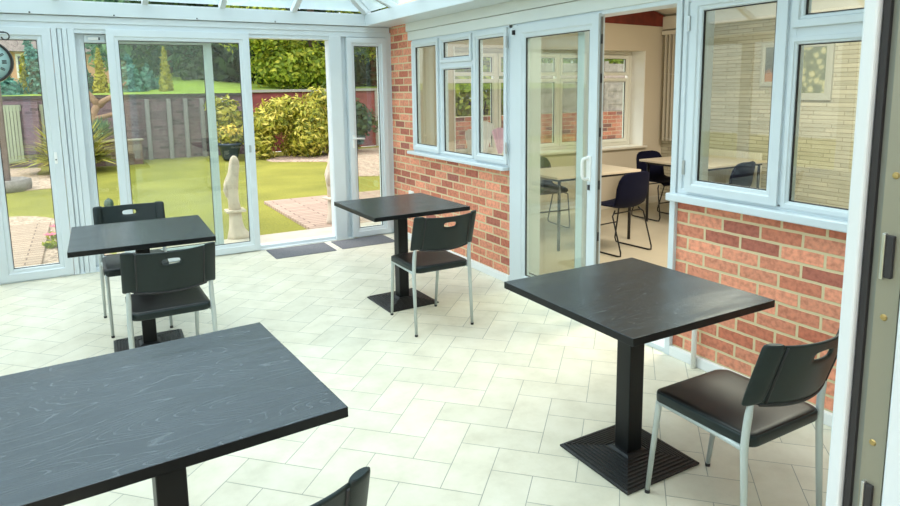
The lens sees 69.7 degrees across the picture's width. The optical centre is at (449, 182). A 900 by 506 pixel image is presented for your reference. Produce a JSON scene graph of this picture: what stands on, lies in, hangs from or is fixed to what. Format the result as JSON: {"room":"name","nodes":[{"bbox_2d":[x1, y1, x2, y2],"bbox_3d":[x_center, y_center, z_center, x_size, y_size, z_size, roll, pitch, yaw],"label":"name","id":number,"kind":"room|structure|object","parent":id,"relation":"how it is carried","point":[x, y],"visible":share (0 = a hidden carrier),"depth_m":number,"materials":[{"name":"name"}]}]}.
{"room":"conservatory dining room","nodes":[
{"label":"conservatory dining room","id":0,"kind":"room"},
{"bbox_2d":[0,233,831,505],"bbox_3d":[-0.583,1.280,2.875,4.480,0.150,7.820,-5,10,-29],"label":"floor","id":1,"kind":"structure","parent":0,"point":[458,412],"depth_m":3.47,"materials":[{"name":"tile"}]},
{"bbox_2d":[93,201,172,337],"bbox_3d":[-2.204,0.580,4.524,0.462,0.800,0.578,-5,9,-29],"label":"dining chair","id":2,"kind":"object","parent":1,"relation":"on","point":[109,266],"visible":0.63,"depth_m":4.60,"materials":[{"name":"plastic"}]},
{"bbox_2d":[67,215,215,351],"bbox_3d":[-1.905,0.672,4.046,0.764,0.748,0.764,-5,9,-28],"label":"bistro table","id":3,"kind":"object","parent":1,"relation":"on","point":[140,236],"visible":0.72,"depth_m":3.97,"materials":[{"name":"black metal"}]},
{"bbox_2d":[120,242,217,348],"bbox_3d":[-1.569,0.706,3.604,0.462,0.800,0.578,-6,10,-30],"label":"dining chair","id":4,"kind":"object","parent":1,"relation":"on","point":[159,290],"visible":0.98,"depth_m":3.40,"materials":[{"name":"plastic"}]},
{"bbox_2d":[0,322,347,505],"bbox_3d":[-0.824,0.970,1.913,0.806,0.748,0.785,-6,10,-33],"label":"bistro table","id":5,"kind":"object","parent":1,"relation":"on","point":[73,431],"visible":1,"depth_m":1.75,"materials":[{"name":"black wood"}]},
{"bbox_2d":[266,242,336,258],"bbox_3d":[-1.497,0.682,6.501,0.608,0.007,0.400,-5,10,-29],"label":"door mat","id":6,"kind":"object","parent":1,"relation":"on","point":[315,248],"visible":1,"depth_m":6.47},
{"bbox_2d":[310,466,369,505],"bbox_3d":[-0.473,0.997,1.521,0.462,0.800,0.578,-5,10,-29],"label":"dining chair","id":7,"kind":"object","parent":1,"relation":"on","point":[355,492],"visible":1,"depth_m":1.34,"materials":[{"name":"plastic"}]},
{"bbox_2d":[331,235,393,248],"bbox_3d":[-0.914,0.625,6.836,0.602,0.007,0.375,-5,10,-29],"label":"door mat","id":8,"kind":"object","parent":1,"relation":"on","point":[378,239],"visible":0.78,"depth_m":6.81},
{"bbox_2d":[334,193,469,312],"bbox_3d":[-0.367,0.531,4.875,0.756,0.748,0.756,-6,10,-30],"label":"bistro table","id":9,"kind":"object","parent":1,"relation":"on","point":[398,208],"visible":0.9,"depth_m":4.82,"materials":[{"name":"black metal"}]},
{"bbox_2d":[391,210,475,336],"bbox_3d":[-0.128,0.570,4.407,0.462,0.800,0.578,-5,10,-29],"label":"dining chair","id":10,"kind":"object","parent":1,"relation":"on","point":[430,236],"visible":1,"depth_m":4.21,"materials":[{"name":"plastic"}]},
{"bbox_2d":[504,258,774,495],"bbox_3d":[0.772,0.824,2.771,0.775,0.748,0.775,-5,10,-29],"label":"bistro table","id":11,"kind":"object","parent":1,"relation":"on","point":[634,302],"visible":0.96,"depth_m":2.71,"materials":[{"name":"black wood"}]},
{"bbox_2d":[644,329,838,505],"bbox_3d":[1.071,0.854,2.357,0.462,0.800,0.578,-5,10,-29],"label":"dining chair","id":12,"kind":"object","parent":1,"relation":"on","point":[743,412],"visible":0.92,"depth_m":2.21,"materials":[{"name":"plastic"}]},
{"bbox_2d":[433,11,664,209],"bbox_3d":[1.262,-1.042,8.050,3.980,3.200,0.340,-5,10,-29],"label":"wall","id":13,"kind":"structure","parent":0,"point":[618,37],"depth_m":8.42,"materials":[{"name":"beige paint"}]},
{"bbox_2d":[455,48,631,153],"bbox_3d":[1.206,-1.023,8.092,2.920,1.250,0.135,-5,10,-29],"label":"window","id":14,"kind":"structure","parent":13,"relation":"in","point":[495,55],"depth_m":8.17,"materials":[{"name":"white plastic"}]},
{"bbox_2d":[455,52,495,75],"bbox_3d":[0.256,-1.374,7.521,0.630,0.265,0.055,-5,10,-29],"label":"light","id":15,"kind":"object","parent":14,"relation":"attached to","point":[492,55],"depth_m":7.60,"materials":[{"name":"clear glass"}]},
{"bbox_2d":[498,53,557,75],"bbox_3d":[0.956,-1.441,7.914,0.900,0.265,0.055,-5,10,-29],"label":"light","id":16,"kind":"object","parent":14,"relation":"attached to","point":[500,55],"depth_m":8.04,"materials":[{"name":"clear glass"}]},
{"bbox_2d":[560,54,577,75],"bbox_3d":[1.581,-1.500,8.265,0.460,0.265,0.055,-5,10,-29],"label":"light","id":17,"kind":"object","parent":14,"relation":"attached to","point":[562,56],"depth_m":8.18,"materials":[{"name":"clear glass"}]},
{"bbox_2d":[604,55,628,75],"bbox_3d":[2.107,-1.550,8.560,0.670,0.265,0.055,-5,10,-29],"label":"light","id":18,"kind":"object","parent":14,"relation":"attached to","point":[626,57],"depth_m":8.63,"materials":[{"name":"clear glass"}]},
{"bbox_2d":[453,47,645,151],"bbox_3d":[1.260,-1.010,7.996,2.927,1.248,0.238,-5,10,-29],"label":"trim","id":19,"kind":"structure","parent":13,"relation":"attached to","point":[639,57],"depth_m":8.68,"materials":[{"name":"white paint"}]},
{"bbox_2d":[497,144,646,155],"bbox_3d":[1.268,-0.376,8.061,3.030,0.027,0.285,-5,10,-29],"label":"trim","id":20,"kind":"structure","parent":13,"relation":"attached to","point":[627,146],"depth_m":8.32,"materials":[{"name":"beige paint"}]},
{"bbox_2d":[483,121,493,152],"bbox_3d":[0.380,-0.491,7.399,0.315,0.421,0.088,-5,10,-29],"label":"fan","id":21,"kind":"object","parent":20,"relation":"on","point":[488,127],"visible":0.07,"depth_m":7.42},
{"bbox_2d":[540,195,657,217],"bbox_3d":[1.308,0.373,8.075,3.710,0.090,0.020,-5,10,-29],"label":"baseboard","id":22,"kind":"structure","parent":13,"relation":"attached to","point":[652,199],"depth_m":8.17,"materials":[{"name":"beige paint"}]},
{"bbox_2d":[539,202,669,274],"bbox_3d":[2.905,0.877,5.316,3.710,0.150,6.470,-5,10,-29],"label":"floor","id":23,"kind":"structure","parent":0,"point":[552,260],"depth_m":6.83,"materials":[{"name":"beige plastic"}]},
{"bbox_2d":[540,156,569,227],"bbox_3d":[1.052,0.121,7.374,0.466,0.798,0.474,-4,9,-24],"label":"shell chair","id":24,"kind":"object","parent":23,"relation":"on","point":[546,186],"visible":0.4,"depth_m":7.45,"materials":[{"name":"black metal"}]},
{"bbox_2d":[540,164,640,250],"bbox_3d":[1.342,0.237,6.751,1.100,0.742,0.660,-5,10,-29],"label":"dining table","id":25,"kind":"object","parent":23,"relation":"on","point":[564,173],"visible":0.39,"depth_m":6.52,"materials":[{"name":"beige laminate"}]},
{"bbox_2d":[600,171,651,256],"bbox_3d":[1.650,0.269,6.314,0.466,0.798,0.474,-7,10,-35],"label":"shell chair","id":26,"kind":"object","parent":23,"relation":"on","point":[632,188],"visible":0.84,"depth_m":6.11,"materials":[{"name":"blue plastic"}]},
{"bbox_2d":[631,150,670,221],"bbox_3d":[2.555,0.028,7.876,0.466,0.798,0.474,-5,10,-29],"label":"shell chair","id":27,"kind":"object","parent":23,"relation":"on","point":[656,174],"visible":0.69,"depth_m":8.00,"materials":[{"name":"black plastic"}]},
{"bbox_2d":[639,155,766,221],"bbox_3d":[2.922,0.107,7.502,1.050,0.742,0.950,-5,10,-29],"label":"dining table","id":28,"kind":"object","parent":23,"relation":"on","point":[715,162],"visible":0.3,"depth_m":7.35,"materials":[{"name":"beige laminate"}]},
{"bbox_2d":[729,161,755,186],"bbox_3d":[2.984,0.155,6.972,0.466,0.798,0.474,-7,10,-36],"label":"shell chair","id":29,"kind":"object","parent":23,"relation":"on","point":[742,174],"visible":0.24,"depth_m":6.72,"materials":[{"name":"black plastic"}]},
{"bbox_2d":[389,0,846,412],"bbox_3d":[1.091,-0.562,4.266,0.228,3.350,6.800,-5,10,-29],"label":"wall","id":30,"kind":"structure","parent":0,"point":[799,267],"depth_m":3.53,"materials":[{"name":"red brick"}]},
{"bbox_2d":[50,28,89,274],"bbox_3d":[-3.317,-0.250,5.650,0.119,2.145,0.111,-5,10,-29],"label":"trim","id":31,"kind":"structure","parent":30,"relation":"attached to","point":[59,38],"depth_m":5.58,"materials":[{"name":"white plastic"}]},
{"bbox_2d":[0,0,390,32],"bbox_3d":[-2.486,-1.558,5.958,4.450,0.122,0.190,-5,10,-29],"label":"trim","id":32,"kind":"structure","parent":30,"relation":"attached to","point":[36,7],"depth_m":5.84,"materials":[{"name":"white plastic"}]},
{"bbox_2d":[0,20,392,284],"bbox_3d":[-2.518,-0.278,6.120,4.340,2.342,0.125,-5,10,-29],"label":"trim","id":33,"kind":"structure","parent":30,"relation":"attached to","point":[59,25],"depth_m":6.00,"materials":[{"name":"white plastic"}]},
{"bbox_2d":[0,26,73,283],"bbox_3d":[-3.595,-0.226,5.465,0.544,2.133,0.100,-5,10,-29],"label":"door","id":34,"kind":"structure","parent":33,"relation":"attached to","point":[9,273],"depth_m":5.50,"materials":[{"name":"white plastic"}]},
{"bbox_2d":[67,28,347,272],"bbox_3d":[-2.203,-0.357,6.277,2.446,2.145,0.168,-5,10,-29],"label":"door","id":35,"kind":"structure","parent":33,"relation":"attached to","point":[77,38],"depth_m":6.18,"materials":[{"name":"white plastic"}]},
{"bbox_2d":[341,37,394,236],"bbox_3d":[-0.864,-0.478,6.985,0.588,2.145,0.184,-5,10,-29],"label":"door","id":36,"kind":"structure","parent":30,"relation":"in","point":[383,45],"depth_m":6.95,"materials":[{"name":"white plastic"}]},
{"bbox_2d":[365,0,513,26],"bbox_3d":[0.757,-1.340,4.175,0.290,0.120,6.160,-5,10,-29],"label":"trim","id":37,"kind":"structure","parent":30,"relation":"attached to","point":[417,10],"depth_m":5.77,"materials":[{"name":"white plastic"}]},
{"bbox_2d":[407,150,509,170],"bbox_3d":[0.018,-0.211,5.934,0.075,0.030,1.750,-5,10,-29],"label":"trim","id":38,"kind":"structure","parent":30,"relation":"attached to","point":[451,159],"depth_m":5.73,"materials":[{"name":"white plastic"}]},
{"bbox_2d":[411,25,509,166],"bbox_3d":[0.061,-0.776,5.840,0.093,1.113,1.710,-5,10,-29],"label":"window","id":39,"kind":"structure","parent":30,"relation":"in","point":[473,61],"depth_m":5.61,"materials":[{"name":"white plastic"}]},
{"bbox_2d":[439,33,472,62],"bbox_3d":[0.066,-1.191,5.749,0.065,0.230,0.553,-5,10,-29],"label":"light","id":40,"kind":"object","parent":39,"relation":"attached to","point":[443,40],"depth_m":5.74,"materials":[{"name":"clear glass"}]},
{"bbox_2d":[441,65,473,158],"bbox_3d":[0.077,-0.642,5.831,0.048,0.810,0.553,-5,10,-29],"label":"light","id":41,"kind":"object","parent":39,"relation":"attached to","point":[445,151],"depth_m":6.02,"materials":[{"name":"clear glass"}]},
{"bbox_2d":[405,0,664,40],"bbox_3d":[0.983,-1.182,4.089,0.030,0.174,5.750,-5,10,-29],"label":"trim","id":42,"kind":"structure","parent":30,"relation":"attached to","point":[474,19],"depth_m":4.99,"materials":[{"name":"white plastic"}]},
{"bbox_2d":[509,0,714,351],"bbox_3d":[0.970,-0.105,4.504,0.366,2.078,1.680,-5,10,-29],"label":"door","id":43,"kind":"structure","parent":30,"relation":"in","point":[525,38],"depth_m":4.58,"materials":[{"name":"white plastic"}]},
{"bbox_2d":[408,233,832,426],"bbox_3d":[0.909,0.902,4.580,0.025,0.066,6.170,-5,10,-29],"label":"baseboard","id":44,"kind":"structure","parent":30,"relation":"attached to","point":[703,364],"depth_m":3.78,"materials":[{"name":"white"}]},
{"bbox_2d":[664,0,684,354],"bbox_3d":[1.299,0.004,3.735,0.030,2.078,0.039,-5,10,-29],"label":"trim","id":45,"kind":"structure","parent":30,"relation":"attached to","point":[673,209],"depth_m":3.69,"materials":[{"name":"white plastic"}]},
{"bbox_2d":[665,192,847,232],"bbox_3d":[1.679,0.176,3.045,0.070,0.043,1.640,-5,10,-29],"label":"trim","id":46,"kind":"structure","parent":30,"relation":"attached to","point":[785,216],"depth_m":3.21,"materials":[{"name":"white plastic"}]},
{"bbox_2d":[677,0,863,220],"bbox_3d":[1.708,-0.388,2.971,0.095,1.093,1.578,-5,10,-29],"label":"window","id":47,"kind":"structure","parent":30,"relation":"in","point":[796,27],"depth_m":3.15,"materials":[{"name":"white plastic"}]},
{"bbox_2d":[780,32,861,217],"bbox_3d":[1.862,-0.228,2.721,0.048,0.815,0.927,-5,10,-29],"label":"light","id":48,"kind":"object","parent":47,"relation":"attached to","point":[794,43],"depth_m":3.07,"materials":[{"name":"clear glass"}]},
{"bbox_2d":[791,0,863,27],"bbox_3d":[1.853,-0.774,2.636,0.065,0.204,0.920,-5,10,-29],"label":"light","id":49,"kind":"object","parent":47,"relation":"attached to","point":[801,15],"depth_m":2.91,"materials":[{"name":"clear glass"}]},
{"bbox_2d":[660,14,861,208],"bbox_3d":[4.506,-0.565,6.227,0.200,2.700,6.800,-5,10,-29],"label":"wall","id":50,"kind":"structure","parent":0,"point":[740,107],"depth_m":7.41,"materials":[{"name":"stone"}]},
{"bbox_2d":[662,30,675,140],"bbox_3d":[3.013,-1.260,8.444,0.107,1.450,0.620,-5,10,-29],"label":"vertical blind","id":51,"kind":"object","parent":50,"relation":"attached to","point":[670,36],"visible":0.46,"depth_m":8.57,"materials":[{"name":"beige fabric"}]},
{"bbox_2d":[708,149,761,187],"bbox_3d":[3.393,-0.005,8.021,0.073,0.800,1.105,-5,10,-29],"label":"radiator","id":52,"kind":"object","parent":50,"relation":"attached to","point":[720,176],"visible":0.3,"depth_m":7.91,"materials":[{"name":"beige paint"}]},
{"bbox_2d":[662,0,864,29],"bbox_3d":[4.459,-1.737,5.846,0.060,0.170,6.470,-5,10,-29],"label":"trim","id":53,"kind":"structure","parent":50,"relation":"attached to","point":[761,11],"depth_m":7.40,"materials":[{"name":"beige paint"}]},
{"bbox_2d":[759,43,773,85],"bbox_3d":[3.662,-1.344,7.359,0.031,0.485,0.250,-5,10,-29],"label":"picture frame","id":54,"kind":"object","parent":50,"relation":"attached to","point":[767,50],"visible":0.5,"depth_m":7.40,"materials":[{"name":"silver metal"}]},
{"bbox_2d":[764,47,773,81],"bbox_3d":[3.669,-1.345,7.364,0.014,0.445,0.210,-5,10,-29],"label":"print","id":55,"kind":"object","parent":54,"relation":"attached to","point":[768,51],"depth_m":7.39},
{"bbox_2d":[801,43,835,99],"bbox_3d":[3.876,-1.216,7.000,0.031,0.640,0.550,-5,10,-29],"label":"picture frame","id":56,"kind":"object","parent":50,"relation":"attached to","point":[818,61],"visible":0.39,"depth_m":6.90,"materials":[{"name":"white paper"}]},
{"bbox_2d":[801,46,826,92],"bbox_3d":[3.883,-1.217,7.005,0.014,0.600,0.510,-5,10,-29],"label":"print","id":57,"kind":"object","parent":56,"relation":"attached to","point":[814,76],"depth_m":6.93},
{"bbox_3d":[-2.914,1.089,2.485,0.120,0.700,6.300,-5,10,-29],"label":"wall","id":58,"kind":"structure","parent":0,"visible":0},
{"bbox_3d":[-2.902,-0.072,2.307,0.060,1.630,6.220,-5,10,-29],"label":"window","id":59,"kind":"structure","parent":58,"relation":"in","visible":0},
{"bbox_2d":[0,31,13,81],"bbox_3d":[-3.789,-0.951,4.774,0.929,0.442,0.095,-5,10,-29],"label":"clock","id":60,"kind":"object","parent":59,"relation":"attached to","point":[6,59],"visible":1,"depth_m":4.96,"materials":[{"name":"black metal"}]},
{"bbox_3d":[0.608,-0.070,0.595,4.590,3.450,0.160,-5,10,-29],"label":"wall","id":61,"kind":"structure","parent":0,"visible":0},
{"bbox_2d":[826,0,899,505],"bbox_3d":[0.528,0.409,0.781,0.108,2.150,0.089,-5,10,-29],"label":"door","id":62,"kind":"structure","parent":61,"relation":"in","point":[864,457],"depth_m":0.72,"materials":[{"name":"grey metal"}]},
{"bbox_3d":[-1.059,-1.722,3.102,3.970,0.933,6.200,-5,10,-29],"label":"ceiling","id":63,"kind":"structure","parent":0,"visible":0},
{"bbox_2d":[52,0,397,14],"bbox_3d":[-1.065,-1.703,3.116,4.021,1.015,6.225,-5,10,-29],"label":"trim","id":64,"kind":"structure","parent":63,"relation":"attached to","point":[358,4],"depth_m":6.24,"materials":[{"name":"white plastic"}]},
{"label":"outside","id":65,"kind":"structure","parent":0,"visible":0},
{"bbox_2d":[2,72,376,95],"bbox_3d":[-14.914,-5.420,35.901,38.000,0.824,42.000,-5,10,-29],"label":"lawn","id":66,"kind":"structure","parent":65,"point":[191,86],"depth_m":18.74,"materials":[{"name":"green plant"}]},
{"bbox_2d":[0,75,31,94],"bbox_3d":[-10.782,-2.356,15.582,1.094,0.847,1.130,-1,8,-1],"label":"conifer","id":67,"kind":"object","parent":66,"relation":"on","point":[9,86],"visible":0.72,"depth_m":15.44,"materials":[{"name":"green plant"}]},
{"bbox_2d":[18,53,30,93],"bbox_3d":[-10.684,-2.650,16.262,0.424,1.224,0.435,-3,9,-17],"label":"conifer","id":68,"kind":"object","parent":66,"relation":"on","point":[22,66],"visible":0.57,"depth_m":16.17,"materials":[{"name":"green plant"}]},
{"bbox_2d":[22,41,56,93],"bbox_3d":[-10.057,-2.836,16.134,0.918,1.709,0.932,2,9,20],"label":"conifer","id":69,"kind":"object","parent":66,"relation":"on","point":[31,61],"visible":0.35,"depth_m":15.86,"materials":[{"name":"green plant"}]},
{"bbox_2d":[0,0,109,82],"bbox_3d":[-22.296,-7.315,32.639,13.300,5.600,9.000,-5,10,-29],"label":"bungalow","id":70,"kind":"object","parent":66,"relation":"on","point":[15,47],"visible":0.09,"depth_m":29.61,"materials":[{"name":"brown"}]},
{"bbox_2d":[92,48,109,92],"bbox_3d":[-8.981,-2.762,16.534,0.453,1.348,0.444,-2,8,-8],"label":"conifer","id":71,"kind":"object","parent":66,"relation":"on","point":[100,83],"visible":0.87,"depth_m":16.46,"materials":[{"name":"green plant"}]},
{"bbox_2d":[74,0,183,75],"bbox_3d":[-13.148,-6.258,26.679,4.540,4.809,3.645,-5,10,-29],"label":"broad tree","id":72,"kind":"object","parent":66,"relation":"on","point":[154,61],"visible":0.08,"depth_m":26.40,"materials":[{"name":"teal plant"}]},
{"bbox_2d":[109,54,149,94],"bbox_3d":[-8.556,-2.821,17.253,1.124,1.221,1.110,2,9,20],"label":"conifer","id":73,"kind":"object","parent":66,"relation":"on","point":[135,83],"visible":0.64,"depth_m":17.06,"materials":[{"name":"green plant"}]},
{"bbox_2d":[82,0,190,72],"bbox_3d":[-10.726,-7.059,24.343,7.198,7.206,4.090,-5,10,-29],"label":"broad tree","id":74,"kind":"object","parent":66,"relation":"on","point":[137,52],"visible":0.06,"depth_m":23.96,"materials":[{"name":"teal plant"}]},
{"bbox_2d":[138,63,159,89],"bbox_3d":[-8.584,-2.882,18.352,1.042,1.026,1.126,2,9,17],"label":"conifer","id":75,"kind":"object","parent":66,"relation":"on","point":[149,78],"visible":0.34,"depth_m":18.21,"materials":[{"name":"green plant"}]},
{"bbox_2d":[158,46,173,91],"bbox_3d":[-7.630,-2.936,17.271,0.478,1.417,0.447,-5,10,-29],"label":"conifer","id":76,"kind":"object","parent":66,"relation":"on","point":[165,84],"visible":0.84,"depth_m":17.20,"materials":[{"name":"green plant"}]},
{"bbox_2d":[124,0,382,83],"bbox_3d":[-6.346,-7.025,23.710,11.163,8.590,4.710,-5,10,-29],"label":"tree","id":77,"kind":"object","parent":66,"relation":"on","point":[201,3],"visible":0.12,"depth_m":21.75,"materials":[{"name":"green plant"}]},
{"bbox_2d":[174,40,376,93],"bbox_3d":[-3.453,-4.177,24.131,12.748,2.281,1.322,-5,10,-29],"label":"hedge","id":78,"kind":"object","parent":66,"relation":"on","point":[194,70],"visible":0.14,"depth_m":21.50,"materials":[{"name":"green plant"}]},
{"bbox_2d":[205,0,371,88],"bbox_3d":[-4.490,-5.711,19.842,6.011,6.081,4.291,-5,10,-29],"label":"leafy tree","id":79,"kind":"object","parent":66,"relation":"on","point":[293,62],"visible":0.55,"depth_m":19.32,"materials":[{"name":"green plant"}]},
{"bbox_2d":[285,0,369,83],"bbox_3d":[-6.777,-9.614,30.912,10.835,11.905,5.622,-5,9,-27],"label":"tree","id":80,"kind":"object","parent":66,"relation":"on","point":[302,7],"visible":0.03,"depth_m":30.97,"materials":[{"name":"green plant"}]},
{"bbox_2d":[354,0,455,70],"bbox_3d":[-1.081,-6.006,21.697,4.617,6.238,3.995,-6,10,-34],"label":"leafy tree","id":81,"kind":"object","parent":66,"relation":"on","point":[369,53],"visible":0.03,"depth_m":21.67,"materials":[{"name":"green plant"}]},
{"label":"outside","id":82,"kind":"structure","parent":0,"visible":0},
{"bbox_2d":[6,146,379,253],"bbox_3d":[1.401,0.700,7.872,38.000,0.300,24.000,-5,10,-29],"label":"lawn","id":83,"kind":"structure","parent":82,"point":[183,184],"depth_m":11.42,"materials":[{"name":"green plant"}]},
{"bbox_2d":[10,222,50,267],"bbox_3d":[-5.840,0.921,6.501,3.040,0.245,2.750,-5,10,-29],"label":"path","id":84,"kind":"structure","parent":83,"relation":"on","point":[27,239],"depth_m":7.24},
{"bbox_2d":[21,102,43,167],"bbox_3d":[-9.719,-1.106,15.056,0.300,1.520,0.300,-5,10,-29],"label":"brick pillar","id":85,"kind":"structure","parent":83,"relation":"on","point":[30,111],"depth_m":14.91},
{"bbox_2d":[10,168,65,190],"bbox_3d":[-10.462,0.081,12.143,6.450,0.030,4.697,-5,10,-29],"label":"gravel bed","id":86,"kind":"object","parent":83,"relation":"on","point":[39,182],"visible":0.36,"depth_m":13.25,"materials":[{"name":"beige gravel"}]},
{"bbox_2d":[0,85,32,193],"bbox_3d":[-7.881,-0.987,11.249,0.776,2.300,0.776,-2,8,-7],"label":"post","id":87,"kind":"object","parent":86,"relation":"on","point":[12,184],"visible":0.84,"depth_m":11.26,"materials":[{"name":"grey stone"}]},
{"bbox_2d":[5,176,32,193],"bbox_3d":[-7.868,0.046,11.400,0.776,0.210,0.776,6,11,37],"label":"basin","id":88,"kind":"object","parent":87,"relation":"in","point":[12,184],"depth_m":11.27,"materials":[{"name":"grey stone"}]},
{"bbox_2d":[9,216,110,263],"bbox_3d":[-5.643,0.758,7.085,3.531,0.030,4.200,-5,10,-29],"label":"gravel border","id":89,"kind":"object","parent":83,"relation":"on","point":[51,255],"visible":0.25,"depth_m":8.47,"materials":[{"name":"beige gravel"}]},
{"bbox_2d":[10,114,128,171],"bbox_3d":[-8.196,-0.896,13.906,2.665,1.459,2.462,-5,10,-29],"label":"shrub","id":90,"kind":"object","parent":83,"relation":"on","point":[99,154],"visible":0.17,"depth_m":13.83,"materials":[{"name":"green plant"}]},
{"bbox_2d":[96,140,116,166],"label":"raised planter","id":91,"kind":"object","parent":83,"relation":"on","point":[107,163],"depth_m":15.03,"materials":[{"name":"stone"}]},
{"bbox_2d":[92,115,113,139],"bbox_3d":[-8.182,-1.262,15.089,1.029,0.639,0.960,0,8,8],"label":"shrub","id":92,"kind":"object","parent":91,"relation":"in","point":[102,124],"visible":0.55,"depth_m":14.99,"materials":[{"name":"teal plant"}]},
{"bbox_2d":[89,81,126,137],"bbox_3d":[-8.178,-1.642,15.340,0.997,1.531,0.217,-3,9,-15],"label":"driftwood","id":93,"kind":"object","parent":91,"relation":"in","point":[97,104],"visible":0.55,"depth_m":15.23,"materials":[{"name":"brown wood"}]},
{"bbox_2d":[2,96,243,167],"bbox_3d":[-13.349,-0.715,13.257,17.850,1.920,0.200,-5,10,-29],"label":"fence","id":94,"kind":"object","parent":83,"relation":"on","point":[134,107],"depth_m":16.46,"materials":[{"name":"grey wood"}]},
{"bbox_2d":[3,105,26,163],"bbox_3d":[-10.102,-1.108,14.899,0.440,1.340,0.050,-5,10,-29],"label":"panel","id":95,"kind":"object","parent":94,"relation":"attached to","point":[8,108],"visible":0.68,"depth_m":14.89,"materials":[{"name":"green paint"}]},
{"bbox_2d":[2,93,240,99],"bbox_3d":[-13.318,-1.654,13.144,17.950,0.070,0.320,-5,10,-29],"label":"coping","id":96,"kind":"object","parent":94,"relation":"on","point":[202,94],"depth_m":16.21,"materials":[{"name":"grey"}]},
{"bbox_2d":[127,138,143,164],"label":"raised planter","id":97,"kind":"object","parent":83,"relation":"on","point":[135,152],"depth_m":15.30,"materials":[{"name":"stone"}]},
{"bbox_2d":[144,99,152,159],"bbox_3d":[-7.586,-1.321,16.263,0.100,1.540,0.100,-5,10,-29],"label":"fence post","id":98,"kind":"object","parent":83,"relation":"on","point":[146,101],"visible":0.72,"depth_m":16.22,"materials":[{"name":"grey"}]},
{"bbox_2d":[166,99,174,158],"bbox_3d":[-7.151,-1.362,16.507,0.100,1.540,0.100,-5,10,-29],"label":"fence post","id":99,"kind":"object","parent":83,"relation":"on","point":[168,103],"visible":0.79,"depth_m":16.46,"materials":[{"name":"grey"}]},
{"bbox_2d":[183,98,190,157],"bbox_3d":[-6.804,-1.395,16.702,0.100,1.540,0.100,-5,10,-29],"label":"fence post","id":100,"kind":"object","parent":83,"relation":"on","point":[185,105],"visible":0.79,"depth_m":16.66,"materials":[{"name":"grey"}]},
{"bbox_2d":[199,98,206,156],"bbox_3d":[-6.456,-1.428,16.897,0.100,1.540,0.100,-5,10,-29],"label":"fence post","id":101,"kind":"object","parent":83,"relation":"on","point":[201,100],"visible":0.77,"depth_m":16.85,"materials":[{"name":"grey"}]},
{"bbox_2d":[202,93,243,141],"bbox_3d":[-5.692,-1.407,16.504,1.130,1.760,0.699,-5,10,-29],"label":"shrub","id":102,"kind":"object","parent":83,"relation":"on","point":[225,115],"visible":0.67,"depth_m":16.32,"materials":[{"name":"green plant"}]},
{"bbox_2d":[217,123,242,160],"bbox_3d":[-5.402,-0.996,15.811,0.658,0.892,0.615,-5,10,-29],"label":"flower pot","id":103,"kind":"object","parent":83,"relation":"on","point":[228,148],"visible":0.97,"depth_m":15.66,"materials":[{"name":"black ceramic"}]},
{"bbox_2d":[117,222,380,253],"bbox_3d":[-1.103,0.692,7.617,5.000,0.255,0.760,-5,10,-29],"label":"concrete step","id":104,"kind":"structure","parent":83,"relation":"on","point":[299,234],"depth_m":7.38,"materials":[{"name":"beige concrete"}]},
{"bbox_2d":[223,156,248,239],"bbox_3d":[-2.403,0.166,7.244,0.277,0.936,0.197,-5,10,-29],"label":"statue","id":105,"kind":"object","parent":104,"relation":"on","point":[237,230],"visible":0.98,"depth_m":7.19,"materials":[{"name":"white stone"}]},
{"bbox_2d":[237,85,328,158],"bbox_3d":[-3.977,-1.503,16.526,2.970,1.929,2.066,-4,9,-23],"label":"shrub","id":106,"kind":"object","parent":83,"relation":"on","point":[305,126],"visible":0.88,"depth_m":16.10,"materials":[{"name":"green plant"}]},
{"bbox_2d":[252,88,378,152],"bbox_3d":[-3.098,-1.864,18.888,5.650,1.740,0.130,-5,10,-29],"label":"fence","id":107,"kind":"object","parent":83,"relation":"on","point":[367,96],"visible":0.04,"depth_m":18.27,"materials":[{"name":"red"}]},
{"bbox_2d":[264,190,379,229],"bbox_3d":[-0.985,0.371,9.505,2.900,0.140,2.350,-5,10,-29],"label":"paved patio","id":108,"kind":"structure","parent":83,"relation":"on","point":[308,212],"depth_m":9.12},
{"bbox_2d":[322,154,331,223],"bbox_3d":[-1.458,0.042,8.077,0.197,0.936,0.277,7,11,43],"label":"statue","id":109,"kind":"object","parent":108,"relation":"on","point":[327,171],"visible":0.35,"depth_m":8.01,"materials":[{"name":"white stone"}]},
{"bbox_2d":[267,148,379,176],"bbox_3d":[0.088,-0.709,16.600,8.784,0.030,6.262,-5,10,-29],"label":"patio","id":110,"kind":"structure","parent":83,"relation":"on","point":[368,158],"depth_m":15.69,"materials":[{"name":"beige stone"}]},
{"bbox_2d":[356,98,377,148],"bbox_3d":[-2.861,-1.516,17.605,2.158,1.587,1.434,1,8,11],"label":"shrub","id":111,"kind":"object","parent":83,"relation":"on","point":[364,122],"visible":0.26,"depth_m":17.14,"materials":[{"name":"green plant"}]},
{"bbox_2d":[455,57,547,116],"bbox_3d":[0.533,-1.616,11.928,3.159,3.337,0.874,-5,10,-29],"label":"shrub","id":112,"kind":"object","parent":83,"relation":"on","point":[462,107],"visible":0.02,"depth_m":11.67,"materials":[{"name":"green plant"}]},
{"bbox_2d":[456,110,621,148],"bbox_3d":[3.558,-0.661,12.767,9.250,1.520,0.220,-5,10,-29],"label":"brick wall","id":113,"kind":"structure","parent":83,"relation":"on","point":[612,120],"depth_m":11.75,"materials":[{"name":"red brick"}]},
{"bbox_2d":[541,61,624,112],"bbox_3d":[4.448,-1.961,13.075,7.190,0.940,0.100,-5,10,-29],"label":"fence","id":114,"kind":"object","parent":113,"relation":"on","point":[612,91],"visible":0.15,"depth_m":11.84,"materials":[{"name":"grey wood"}]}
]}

